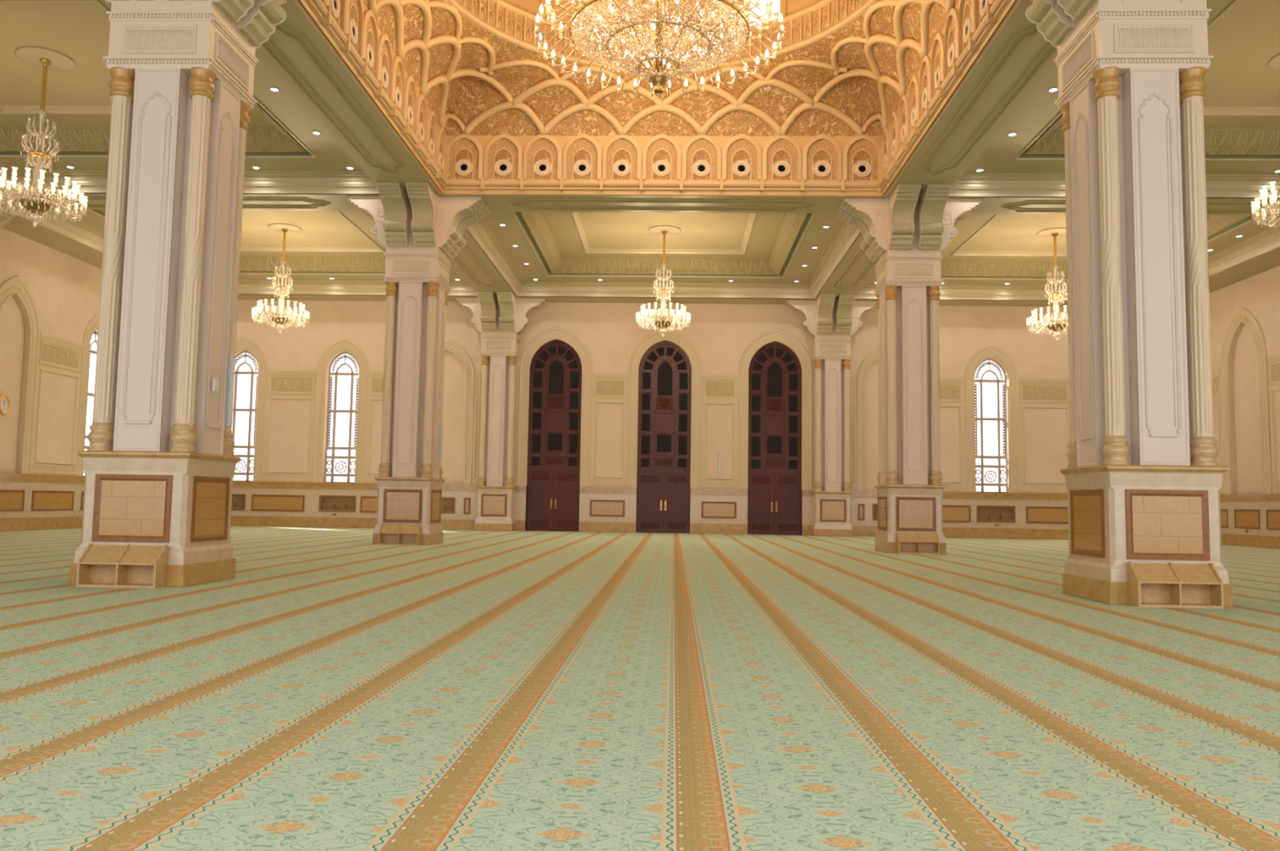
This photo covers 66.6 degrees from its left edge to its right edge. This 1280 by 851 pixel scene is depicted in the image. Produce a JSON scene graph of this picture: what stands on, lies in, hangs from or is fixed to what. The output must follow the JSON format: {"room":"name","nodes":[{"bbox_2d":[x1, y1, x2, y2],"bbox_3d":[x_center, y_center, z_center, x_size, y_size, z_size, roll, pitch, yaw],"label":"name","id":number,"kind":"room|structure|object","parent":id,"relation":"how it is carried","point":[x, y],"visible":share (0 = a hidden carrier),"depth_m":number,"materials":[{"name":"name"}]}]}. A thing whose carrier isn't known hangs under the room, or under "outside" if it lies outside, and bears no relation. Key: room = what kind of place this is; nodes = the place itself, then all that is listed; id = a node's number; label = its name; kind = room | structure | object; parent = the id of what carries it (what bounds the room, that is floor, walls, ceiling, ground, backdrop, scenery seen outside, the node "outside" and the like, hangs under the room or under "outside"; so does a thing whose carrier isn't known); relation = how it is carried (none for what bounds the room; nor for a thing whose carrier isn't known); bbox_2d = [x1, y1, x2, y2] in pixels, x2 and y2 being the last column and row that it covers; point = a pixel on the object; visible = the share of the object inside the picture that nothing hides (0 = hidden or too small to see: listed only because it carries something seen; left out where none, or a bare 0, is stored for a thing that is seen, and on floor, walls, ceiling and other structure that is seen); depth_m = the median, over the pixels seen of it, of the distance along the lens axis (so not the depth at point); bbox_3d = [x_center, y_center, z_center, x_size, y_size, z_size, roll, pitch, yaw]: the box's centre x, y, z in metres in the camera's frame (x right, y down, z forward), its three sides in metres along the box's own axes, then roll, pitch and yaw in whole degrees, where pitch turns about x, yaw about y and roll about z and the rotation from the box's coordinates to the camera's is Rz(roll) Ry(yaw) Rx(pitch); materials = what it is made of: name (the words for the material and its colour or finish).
{"room":"mosque","nodes":[
{"label":"mosque","id":0,"kind":"room"},
{"bbox_2d":[0,202,20,228],"bbox_3d":[-21.173,-1.844,30.348,2.230,10.500,4.120,1,-5,2],"label":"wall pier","id":1,"kind":"object","parent":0,"point":[5,220],"visible":0.58,"depth_m":31.31,"materials":[{"name":"beige stone"}]},
{"bbox_2d":[0,227,102,532],"bbox_3d":[-22.832,-3.610,18.742,0.510,12.520,53.200,1,-5,2],"label":"wall","id":2,"kind":"structure","parent":0,"point":[50,297],"depth_m":36.01,"materials":[{"name":"paint"}]},
{"bbox_2d":[0,394,10,415],"bbox_3d":[-22.298,-0.735,34.153,0.080,0.740,0.580,1,-5,2],"label":"wall clock","id":3,"kind":"object","parent":2,"relation":"attached to","point":[5,403],"visible":1,"depth_m":34.17,"materials":[{"name":"gold metal"}]},
{"bbox_2d":[82,328,97,476],"bbox_3d":[-22.238,-0.979,39.440,0.100,6.110,1.480,1,-5,2],"label":"window","id":4,"kind":"structure","parent":2,"relation":"in","point":[95,332],"depth_m":39.21,"materials":[{"name":"beige"}]},
{"bbox_2d":[0,526,1252,605],"bbox_3d":[0.109,2.898,17.681,46.800,0.288,53.700,1,-5,2],"label":"floor","id":5,"kind":"structure","parent":0,"point":[278,526],"depth_m":15.40,"materials":[{"name":"grey"}]},
{"bbox_2d":[69,0,287,587],"bbox_3d":[-7.402,-2.817,15.488,4.088,10.500,4.088,1,-5,2],"label":"column","id":6,"kind":"structure","parent":5,"relation":"on","point":[159,463],"depth_m":14.85,"materials":[{"name":"beige stone"}]},
{"bbox_2d":[212,378,218,391],"bbox_3d":[-6.628,-0.631,15.205,0.042,0.200,0.140,1,-5,2],"label":"wall box","id":7,"kind":"object","parent":6,"relation":"attached to","point":[215,381],"visible":1,"depth_m":15.16,"materials":[{"name":"white plastic"}]},
{"bbox_2d":[224,355,235,426],"bbox_3d":[-6.617,-0.555,15.603,0.097,1.157,0.264,1,-5,2],"label":"speaker","id":8,"kind":"object","parent":6,"relation":"attached to","point":[231,359],"visible":1,"depth_m":15.60},
{"bbox_2d":[230,357,235,425],"bbox_3d":[-6.570,-0.555,15.699,0.009,1.090,0.070,1,-5,2],"label":"speaker grille","id":9,"kind":"object","parent":8,"relation":"attached to","point":[232,359],"depth_m":15.68,"materials":[{"name":"white plastic"}]},
{"bbox_2d":[346,182,490,545],"bbox_3d":[-6.908,-1.663,29.843,4.088,10.500,4.088,1,-5,2],"label":"column","id":10,"kind":"structure","parent":5,"relation":"on","point":[420,230],"depth_m":29.16,"materials":[{"name":"beige stone"}]},
{"bbox_2d":[439,424,443,462],"bbox_3d":[-6.129,0.532,29.777,0.097,1.143,0.394,1,-5,2],"label":"speaker","id":11,"kind":"object","parent":10,"relation":"attached to","point":[441,425],"visible":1,"depth_m":29.78},
{"bbox_2d":[441,425,443,461],"bbox_3d":[-6.079,0.539,29.939,0.009,1.090,0.070,1,-5,2],"label":"speaker grille","id":12,"kind":"object","parent":11,"relation":"attached to","point":[442,425],"depth_m":29.92,"materials":[{"name":"white plastic"}]},
{"bbox_2d":[454,292,546,531],"bbox_3d":[-6.438,-0.565,43.506,4.120,10.500,2.230,1,-5,2],"label":"wall pier","id":13,"kind":"object","parent":5,"relation":"on","point":[500,320],"visible":1,"depth_m":43.71,"materials":[{"name":"beige stone"}]},
{"bbox_2d":[0,526,1279,850],"bbox_3d":[0.127,2.784,18.142,45.600,0.012,51.600,1,-5,2],"label":"carpet","id":14,"kind":"object","parent":5,"relation":"on","point":[472,691],"visible":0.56,"depth_m":6.55,"materials":[{"name":"green carpet"}]},
{"bbox_2d":[75,543,168,588],"bbox_3d":[-7.492,2.031,14.095,1.150,0.610,0.300,1,-5,2],"label":"shoe rack","id":15,"kind":"object","parent":14,"relation":"on","point":[100,566],"visible":1,"depth_m":14.13,"materials":[{"name":"wood"}]},
{"bbox_2d":[80,562,154,565],"bbox_3d":[-7.492,1.994,14.099,1.090,0.025,0.297,1,-5,2],"label":"shelf","id":16,"kind":"object","parent":15,"relation":"attached to","point":[81,563],"depth_m":13.96,"materials":[{"name":"wood"}]},
{"bbox_2d":[80,546,162,563],"bbox_3d":[-7.490,1.869,14.113,1.090,0.225,0.250,1,-5,2],"label":"shelf","id":17,"kind":"object","parent":15,"relation":"on","point":[92,554],"depth_m":14.10,"materials":[{"name":"wood"}]},
{"bbox_2d":[378,524,421,546],"bbox_3d":[-7.019,3.185,28.451,1.150,0.610,0.300,1,-5,2],"label":"shoe rack","id":18,"kind":"object","parent":14,"relation":"on","point":[388,534],"visible":1,"depth_m":28.52,"materials":[{"name":"wood"}]},
{"bbox_2d":[379,533,417,534],"bbox_3d":[-7.018,3.148,28.455,1.090,0.025,0.297,1,-5,2],"label":"shelf","id":19,"kind":"object","parent":18,"relation":"attached to","point":[380,533],"depth_m":28.32,"materials":[{"name":"wood"}]},
{"bbox_2d":[380,524,418,533],"bbox_3d":[-7.016,3.024,28.468,1.090,0.225,0.250,1,-5,2],"label":"shelf","id":20,"kind":"object","parent":18,"relation":"on","point":[384,528],"depth_m":28.46,"materials":[{"name":"wood"}]},
{"bbox_2d":[896,532,939,555],"bbox_3d":[7.971,3.375,27.920,1.150,0.610,0.300,1,-5,2],"label":"shoe rack","id":21,"kind":"object","parent":14,"relation":"on","point":[916,543],"visible":1,"depth_m":27.99,"materials":[{"name":"wood"}]},
{"bbox_2d":[897,533,937,542],"bbox_3d":[7.973,3.213,27.938,1.090,0.225,0.250,1,-5,2],"label":"shelf","id":22,"kind":"object","parent":21,"relation":"on","point":[902,537],"depth_m":27.94,"materials":[{"name":"wood"}]},
{"bbox_2d":[899,541,938,542],"bbox_3d":[7.971,3.338,27.924,1.090,0.025,0.297,1,-5,2],"label":"shelf","id":23,"kind":"object","parent":21,"relation":"attached to","point":[900,541],"depth_m":27.79,"materials":[{"name":"wood"}]},
{"bbox_2d":[1127,561,1223,608],"bbox_3d":[7.457,2.220,13.565,1.150,0.610,0.300,1,-5,2],"label":"shoe rack","id":24,"kind":"object","parent":14,"relation":"on","point":[1150,584],"visible":1,"depth_m":13.61,"materials":[{"name":"wood"}]},
{"bbox_2d":[1133,564,1219,582],"bbox_3d":[7.460,2.059,13.583,1.090,0.225,0.250,1,-5,2],"label":"shelf","id":25,"kind":"object","parent":24,"relation":"on","point":[1142,573],"depth_m":13.57,"materials":[{"name":"wood"}]},
{"bbox_2d":[1140,581,1221,584],"bbox_3d":[7.458,2.183,13.570,1.090,0.025,0.297,1,-5,2],"label":"shelf","id":26,"kind":"object","parent":24,"relation":"attached to","point":[1141,582],"depth_m":13.43,"materials":[{"name":"wood"}]},
{"bbox_2d":[785,294,876,537],"bbox_3d":[8.551,-0.375,42.976,4.120,10.500,2.230,1,-5,2],"label":"wall pier","id":27,"kind":"object","parent":5,"relation":"on","point":[831,323],"visible":1,"depth_m":43.19,"materials":[{"name":"beige stone"}]},
{"bbox_2d":[835,184,982,554],"bbox_3d":[8.081,-1.473,29.313,4.088,10.500,4.088,1,-5,2],"label":"column","id":28,"kind":"structure","parent":5,"relation":"on","point":[905,233],"depth_m":28.64,"materials":[{"name":"beige stone"}]},
{"bbox_2d":[1025,0,1232,607],"bbox_3d":[7.588,-2.628,14.957,4.088,10.500,4.088,1,-5,2],"label":"column","id":29,"kind":"structure","parent":5,"relation":"on","point":[1144,477],"depth_m":14.31,"materials":[{"name":"beige stone"}]},
{"bbox_2d":[0,0,1279,306],"bbox_3d":[0.478,-13.680,22.164,46.600,12.540,47.200,1,-5,2],"label":"ceiling","id":30,"kind":"structure","parent":0,"point":[859,99],"depth_m":28.79,"materials":[{"name":"beige paint"}]},
{"bbox_2d":[0,46,88,227],"bbox_3d":[-14.331,-6.767,23.271,2.114,4.159,2.114,1,-5,2],"label":"chandelier","id":31,"kind":"object","parent":30,"relation":"hanging from","point":[37,202],"visible":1,"depth_m":23.11,"materials":[{"name":"gold glass"}]},
{"bbox_2d":[66,165,75,168],"bbox_3d":[-17.062,-7.736,29.165,0.240,0.014,0.236,1,-5,2],"label":"recessed light","id":32,"kind":"object","parent":30,"relation":"in","point":[67,166],"visible":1,"depth_m":29.17,"materials":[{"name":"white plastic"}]},
{"bbox_2d":[252,166,260,169],"bbox_3d":[-11.416,-7.665,28.965,0.240,0.014,0.236,1,-5,2],"label":"recessed light","id":33,"kind":"object","parent":30,"relation":"in","point":[253,167],"visible":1,"depth_m":28.94,"materials":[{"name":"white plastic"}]},
{"bbox_2d":[269,87,279,92],"bbox_3d":[-8.777,-8.069,23.386,0.240,0.014,0.236,1,-5,2],"label":"recessed light","id":34,"kind":"object","parent":30,"relation":"in","point":[272,89],"visible":1,"depth_m":23.39,"materials":[{"name":"white plastic"}]},
{"bbox_2d":[251,223,310,333],"bbox_3d":[-13.836,-5.610,37.667,2.114,4.159,2.114,1,-5,2],"label":"chandelier","id":35,"kind":"object","parent":30,"relation":"hanging from","point":[280,317],"visible":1,"depth_m":37.45,"materials":[{"name":"gold glass"}]},
{"bbox_2d":[311,131,320,134],"bbox_3d":[-8.682,-7.849,26.125,0.240,0.014,0.236,1,-5,2],"label":"recessed light","id":36,"kind":"object","parent":30,"relation":"in","point":[313,132],"visible":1,"depth_m":26.12,"materials":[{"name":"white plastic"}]},
{"bbox_2d":[346,166,354,169],"bbox_3d":[-8.598,-7.629,28.865,0.240,0.014,0.236,1,-5,2],"label":"recessed light","id":37,"kind":"object","parent":30,"relation":"in","point":[348,167],"visible":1,"depth_m":28.86,"materials":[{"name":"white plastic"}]},
{"bbox_2d":[534,0,784,97],"bbox_3d":[0.521,-13.812,23.327,5.852,12.070,5.852,1,-5,2],"label":"chandelier","id":38,"kind":"object","parent":30,"relation":"hanging from","point":[658,76],"visible":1,"depth_m":22.71,"materials":[{"name":"gold metal"}]},
{"bbox_2d":[635,225,690,337],"bbox_3d":[0.903,-5.423,37.145,2.114,4.159,2.114,1,-5,2],"label":"chandelier","id":39,"kind":"object","parent":30,"relation":"hanging from","point":[664,319],"visible":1,"depth_m":36.91,"materials":[{"name":"gold"}]},
{"bbox_2d":[975,168,984,172],"bbox_3d":[9.849,-7.395,28.212,0.240,0.014,0.236,1,-5,2],"label":"recessed light","id":40,"kind":"object","parent":30,"relation":"in","point":[978,170],"visible":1,"depth_m":28.19,"materials":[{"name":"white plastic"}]},
{"bbox_2d":[1007,133,1017,136],"bbox_3d":[9.745,-7.615,25.473,0.240,0.014,0.236,1,-5,2],"label":"recessed light","id":41,"kind":"object","parent":30,"relation":"in","point":[1010,134],"visible":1,"depth_m":25.45,"materials":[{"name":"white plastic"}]},
{"bbox_2d":[1026,227,1067,341],"bbox_3d":[15.643,-5.236,36.623,2.114,4.159,2.114,1,-5,2],"label":"chandelier","id":42,"kind":"object","parent":30,"relation":"hanging from","point":[1055,325],"visible":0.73,"depth_m":36.46,"materials":[{"name":"gold glass"}]},
{"bbox_2d":[1047,88,1057,92],"bbox_3d":[9.650,-7.836,22.734,0.240,0.014,0.236,1,-5,2],"label":"recessed light","id":43,"kind":"object","parent":30,"relation":"in","point":[1051,90],"visible":0.93,"depth_m":22.73,"materials":[{"name":"white plastic"}]},
{"bbox_2d":[1250,53,1279,229],"bbox_3d":[15.148,-6.394,22.228,2.114,4.159,2.114,1,-5,2],"label":"chandelier","id":44,"kind":"object","parent":30,"relation":"hanging from","point":[1273,64],"visible":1,"depth_m":22.39,"materials":[{"name":"gold glass"}]},
{"bbox_2d":[230,300,1070,540],"bbox_3d":[1.113,-1.175,44.571,46.400,12.520,0.510,1,-5,2],"label":"wall","id":45,"kind":"structure","parent":0,"point":[288,488],"depth_m":44.39,"materials":[{"name":"paint"}]},
{"bbox_2d":[231,496,243,508],"bbox_3d":[-18.951,3.524,44.862,1.580,0.620,0.250,1,-5,2],"label":"niche shelf","id":46,"kind":"object","parent":45,"relation":"attached to","point":[237,501],"depth_m":44.93,"materials":[{"name":"brown wood"}]},
{"bbox_2d":[231,351,257,481],"bbox_3d":[-18.485,-0.453,45.292,1.480,6.110,0.100,1,-5,2],"label":"window","id":47,"kind":"structure","parent":45,"relation":"in","point":[252,373],"depth_m":45.25,"materials":[{"name":"beige"}]},
{"bbox_2d":[321,497,353,510],"bbox_3d":[-13.824,3.588,44.681,1.580,0.620,0.250,1,-5,2],"label":"niche shelf","id":48,"kind":"object","parent":45,"relation":"attached to","point":[327,504],"depth_m":44.77,"materials":[{"name":"brown wood"}]},
{"bbox_2d":[324,351,358,483],"bbox_3d":[-13.768,-0.393,45.125,1.480,6.110,0.100,1,-5,2],"label":"window","id":49,"kind":"structure","parent":45,"relation":"in","point":[336,374],"depth_m":45.07,"materials":[{"name":"beige"}]},
{"bbox_2d":[441,499,453,511],"bbox_3d":[-9.258,3.646,44.519,1.580,0.620,0.250,1,-5,2],"label":"niche shelf","id":50,"kind":"object","parent":45,"relation":"attached to","point":[446,504],"depth_m":44.58,"materials":[{"name":"brown wood"}]},
{"bbox_2d":[525,340,582,531],"bbox_3d":[-3.906,0.424,44.713,2.440,8.800,0.204,1,-5,2],"label":"door","id":51,"kind":"structure","parent":45,"relation":"in","point":[553,461],"depth_m":44.70,"materials":[{"name":"brown wood"}]},
{"bbox_2d":[635,341,691,533],"bbox_3d":[1.110,0.487,44.535,2.440,8.800,0.204,1,-5,2],"label":"door","id":52,"kind":"structure","parent":45,"relation":"in","point":[664,372],"depth_m":44.52,"materials":[{"name":"brown wood"}]},
{"bbox_2d":[718,453,720,478],"bbox_3d":[3.600,1.812,44.061,0.084,1.108,0.097,1,-5,2],"label":"speaker","id":53,"kind":"object","parent":45,"relation":"attached to","point":[719,454],"visible":1,"depth_m":44.01},
{"bbox_2d":[719,453,720,477],"bbox_3d":[3.607,1.814,44.016,0.070,1.090,0.009,1,-5,2],"label":"speaker grille","id":54,"kind":"object","parent":53,"relation":"attached to","point":[719,454],"depth_m":44.01,"materials":[{"name":"white plastic"}]},
{"bbox_2d":[747,342,801,535],"bbox_3d":[6.127,0.551,44.358,2.440,8.800,0.204,1,-5,2],"label":"door","id":55,"kind":"structure","parent":45,"relation":"in","point":[775,371],"depth_m":44.33,"materials":[{"name":"brown wood"}]},
{"bbox_2d":[875,506,877,518],"bbox_3d":[11.278,3.907,43.792,1.580,0.620,0.250,1,-5,2],"label":"niche shelf","id":56,"kind":"object","parent":45,"relation":"attached to","point":[876,507],"depth_m":43.90,"materials":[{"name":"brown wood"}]},
{"bbox_2d":[974,358,1008,493],"bbox_3d":[15.841,-0.018,44.076,1.480,6.110,0.100,1,-5,2],"label":"window","id":57,"kind":"structure","parent":45,"relation":"in","point":[997,380],"depth_m":44.02,"materials":[{"name":"beige"}]},
{"bbox_2d":[978,507,1013,520],"bbox_3d":[15.895,3.965,43.629,1.580,0.620,0.250,1,-5,2],"label":"niche shelf","id":58,"kind":"object","parent":45,"relation":"attached to","point":[984,513],"depth_m":43.71,"materials":[{"name":"brown wood"}]},
{"bbox_2d":[1208,266,1279,549],"bbox_3d":[23.225,-3.026,17.112,0.510,12.520,53.200,1,-5,2],"label":"wall","id":59,"kind":"structure","parent":0,"point":[1245,314],"depth_m":38.22,"materials":[{"name":"paint"}]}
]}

